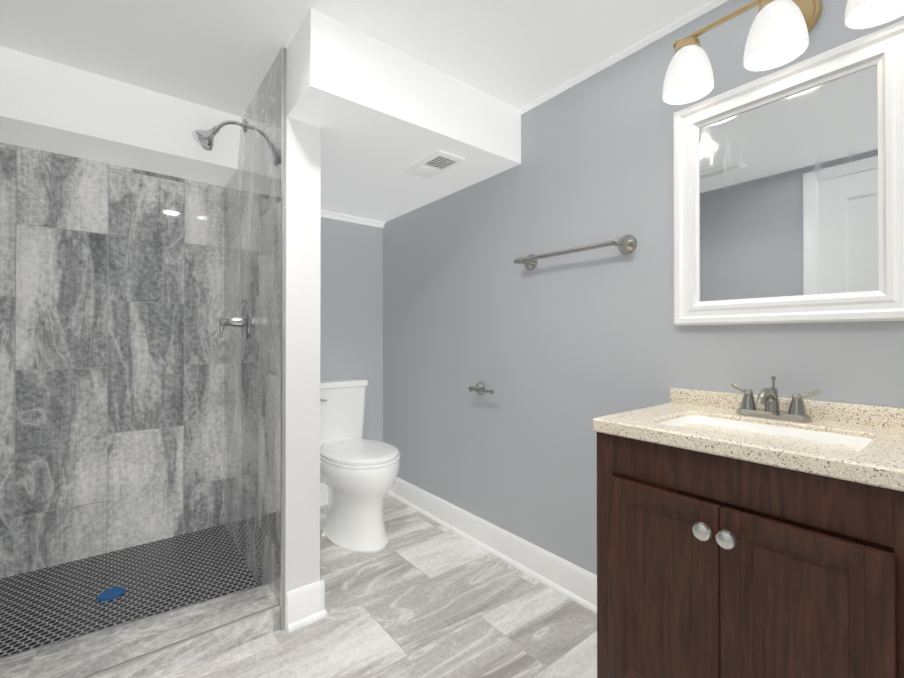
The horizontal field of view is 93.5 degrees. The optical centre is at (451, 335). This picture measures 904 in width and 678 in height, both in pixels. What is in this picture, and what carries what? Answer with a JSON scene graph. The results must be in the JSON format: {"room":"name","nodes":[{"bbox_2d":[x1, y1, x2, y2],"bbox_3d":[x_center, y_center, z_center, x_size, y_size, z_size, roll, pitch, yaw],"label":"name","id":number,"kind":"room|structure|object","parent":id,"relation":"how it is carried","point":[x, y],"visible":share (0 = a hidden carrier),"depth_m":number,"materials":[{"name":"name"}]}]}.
{"room":"bathroom","nodes":[
{"label":"bathroom","id":0,"kind":"room"},
{"bbox_2d":[320,217,382,482],"bbox_3d":[-1.185,0.012,2.290,1.780,1.985,0.100,0,0,-38],"label":"wall","id":1,"kind":"structure","parent":0,"point":[351,316],"depth_m":2.68,"materials":[{"name":"grey paint"}]},
{"bbox_2d":[0,142,224,578],"bbox_3d":[-1.518,0.113,1.952,0.840,1.780,0.015,0,0,-38],"label":"wall tile","id":2,"kind":"structure","parent":1,"relation":"attached to","point":[111,363],"depth_m":1.91,"materials":[{"name":"grey tile"}]},
{"bbox_2d":[320,483,327,505],"bbox_3d":[-0.764,0.944,2.538,0.805,0.125,0.024,0,0,-38],"label":"baseboard","id":3,"kind":"structure","parent":1,"relation":"attached to","point":[323,494],"depth_m":2.54,"materials":[{"name":"white wood"}]},
{"bbox_2d":[321,210,384,227],"bbox_3d":[-0.762,-0.728,2.545,0.805,0.032,0.032,0,0,-38],"label":"crown molding","id":4,"kind":"structure","parent":1,"relation":"attached to","point":[347,218],"depth_m":2.65,"materials":[{"name":"white wood"}]},
{"bbox_2d":[0,0,705,116],"bbox_3d":[-0.239,-1.037,1.100,1.980,0.100,3.150,0,0,-38],"label":"ceiling","id":5,"kind":"structure","parent":0,"point":[220,55],"depth_m":1.40,"materials":[{"name":"paint"}]},
{"bbox_2d":[0,46,241,186],"bbox_3d":[-1.399,-0.881,1.808,0.840,0.205,0.400,0,0,-38],"label":"ceiling soffit","id":6,"kind":"structure","parent":5,"relation":"attached to","point":[52,106],"depth_m":1.70,"materials":[{"name":"white paint"}]},
{"bbox_2d":[286,8,520,221],"bbox_3d":[-0.441,-0.864,2.042,0.925,0.235,1.220,0,0,-38],"label":"ceiling soffit","id":7,"kind":"object","parent":5,"relation":"attached to","point":[383,116],"depth_m":1.60,"materials":[{"name":"white paint"}]},
{"bbox_2d":[404,150,464,178],"bbox_3d":[-0.080,-0.743,1.864,0.140,0.009,0.275,0,0,-38],"label":"ceiling vent","id":8,"kind":"object","parent":7,"relation":"in","point":[434,164],"visible":1,"depth_m":1.85,"materials":[{"name":"white plastic"}]},
{"bbox_2d":[163,494,596,677],"bbox_3d":[-0.239,1.048,1.087,1.980,0.100,3.150,0,0,-38],"label":"floor","id":9,"kind":"structure","parent":0,"point":[419,595],"depth_m":1.47,"materials":[{"name":"tile"}]},
{"bbox_2d":[0,525,258,657],"bbox_3d":[-1.262,0.988,1.623,0.840,0.025,0.812,0,0,-38],"label":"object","id":10,"kind":"structure","parent":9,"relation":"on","point":[48,605],"depth_m":1.65,"materials":[{"name":"tile"}]},
{"bbox_2d":[97,587,125,600],"bbox_3d":[-1.283,0.972,1.601,0.084,0.006,0.084,0,0,-38],"label":"shower drain","id":11,"kind":"object","parent":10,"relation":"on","point":[111,594],"visible":1,"depth_m":1.59,"materials":[{"name":"blue plastic"}]},
{"bbox_2d":[0,585,279,677],"bbox_3d":[-0.994,0.956,1.284,0.840,0.085,0.255,0,0,-38],"label":"curb","id":12,"kind":"object","parent":9,"relation":"on","point":[82,656],"visible":1,"depth_m":1.28,"materials":[{"name":"tile"}]},
{"bbox_2d":[0,584,279,677],"bbox_3d":[-0.994,0.915,1.285,0.840,0.006,0.259,0,0,-38],"label":"trim","id":13,"kind":"structure","parent":12,"relation":"on","point":[172,644],"depth_m":1.29,"materials":[{"name":"silver metal"}]},
{"bbox_2d":[320,378,399,552],"bbox_3d":[-0.536,0.630,2.223,0.406,0.748,0.755,0,0,-38],"label":"toilet","id":14,"kind":"object","parent":9,"relation":"on","point":[358,475],"visible":0.94,"depth_m":2.02,"materials":[{"name":"ceramic"}]},
{"bbox_2d":[593,376,903,677],"bbox_3d":[0.689,0.550,0.964,0.476,0.894,0.580,0,0,-38],"label":"bathroom vanity","id":15,"kind":"object","parent":9,"relation":"on","point":[747,534],"visible":1,"depth_m":0.85,"materials":[{"name":"brown wood"}]},
{"bbox_2d":[383,0,903,574],"bbox_3d":[0.498,0.009,1.676,0.100,1.985,3.150,0,0,-38],"label":"wall","id":16,"kind":"structure","parent":0,"point":[557,354],"depth_m":1.65,"materials":[{"name":"grey paint"}]},
{"bbox_2d":[468,382,493,394],"bbox_3d":[0.147,0.253,1.979,0.072,0.062,0.179,0,0,-38],"label":"paper holder","id":17,"kind":"object","parent":16,"relation":"attached to","point":[479,388],"visible":1,"depth_m":2.00,"materials":[{"name":"silver metal"}]},
{"bbox_2d":[387,477,596,613],"bbox_3d":[0.111,0.941,2.060,0.024,0.125,1.860,0,0,-38],"label":"baseboard","id":18,"kind":"structure","parent":16,"relation":"attached to","point":[571,581],"depth_m":1.88,"materials":[{"name":"white wood"}]},
{"bbox_2d":[514,234,636,269],"bbox_3d":[0.438,-0.312,1.608,0.080,0.068,0.502,0,0,-38],"label":"towel rail","id":19,"kind":"object","parent":16,"relation":"attached to","point":[626,244],"visible":1,"depth_m":1.50,"materials":[{"name":"silver metal"}]},
{"bbox_2d":[518,0,728,114],"bbox_3d":[0.828,-0.976,1.166,0.022,0.022,1.730,0,0,-38],"label":"crown molding","id":20,"kind":"structure","parent":16,"relation":"attached to","point":[695,12],"depth_m":1.45,"materials":[{"name":"white wood"}]},
{"bbox_2d":[662,0,903,104],"bbox_3d":[0.808,-0.785,1.063,0.178,0.196,0.523,0,0,-38],"label":"sconce","id":21,"kind":"object","parent":16,"relation":"attached to","point":[779,31],"visible":1,"depth_m":1.07,"materials":[{"name":"white glass"}]},
{"bbox_2d":[673,20,903,325],"bbox_3d":[0.855,-0.362,1.119,0.031,0.660,0.520,0,0,-38],"label":"mirror","id":22,"kind":"object","parent":16,"relation":"attached to","point":[788,194],"visible":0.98,"depth_m":1.08,"materials":[{"name":"clear glass"}]},
{"bbox_3d":[-0.828,0.127,1.877,0.120,1.750,0.990,0,0,-38],"label":"wall","id":23,"kind":"structure","parent":0,"visible":0},
{"bbox_2d":[224,47,286,630],"bbox_3d":[-0.876,0.009,1.830,0.015,1.985,0.975,0,0,-38],"label":"wall tile","id":24,"kind":"structure","parent":23,"relation":"attached to","point":[252,368],"depth_m":1.68,"materials":[{"name":"grey tile"}]},
{"bbox_2d":[192,118,245,150],"bbox_3d":[-0.991,-0.866,1.808,0.198,0.173,0.090,0,0,-38],"label":"shower head","id":25,"kind":"object","parent":24,"relation":"attached to","point":[203,139],"visible":1,"depth_m":1.78},
{"bbox_2d":[219,303,249,340],"bbox_3d":[-0.942,-0.060,1.819,0.102,0.166,0.166,0,0,-38],"label":"shower valve","id":26,"kind":"object","parent":24,"relation":"attached to","point":[241,321],"visible":1,"depth_m":1.80,"materials":[{"name":"silver metal"}]},
{"bbox_2d":[280,46,282,605],"bbox_3d":[-0.579,-0.035,1.444,0.004,1.900,0.004,0,0,-38],"label":"trim","id":27,"kind":"structure","parent":23,"relation":"attached to","point":[281,321],"depth_m":1.44,"materials":[{"name":"silver metal"}]},
{"bbox_2d":[285,117,320,629],"bbox_3d":[-0.520,0.125,1.488,0.120,1.750,0.002,0,0,-38],"label":"wall","id":28,"kind":"structure","parent":23,"relation":"attached to","point":[303,285],"depth_m":1.49,"materials":[{"name":"white paint"}]},
{"bbox_2d":[287,579,325,631],"bbox_3d":[-0.506,0.937,1.480,0.129,0.125,0.024,0,0,-38],"label":"baseboard","id":29,"kind":"structure","parent":28,"relation":"attached to","point":[304,606],"depth_m":1.47,"materials":[{"name":"white wood"}]},
{"bbox_2d":[320,579,327,614],"bbox_3d":[-0.767,0.940,1.912,0.024,0.125,1.003,0,0,-38],"label":"baseboard","id":30,"kind":"structure","parent":23,"relation":"attached to","point":[322,592],"depth_m":1.52,"materials":[{"name":"white wood"}]}
]}

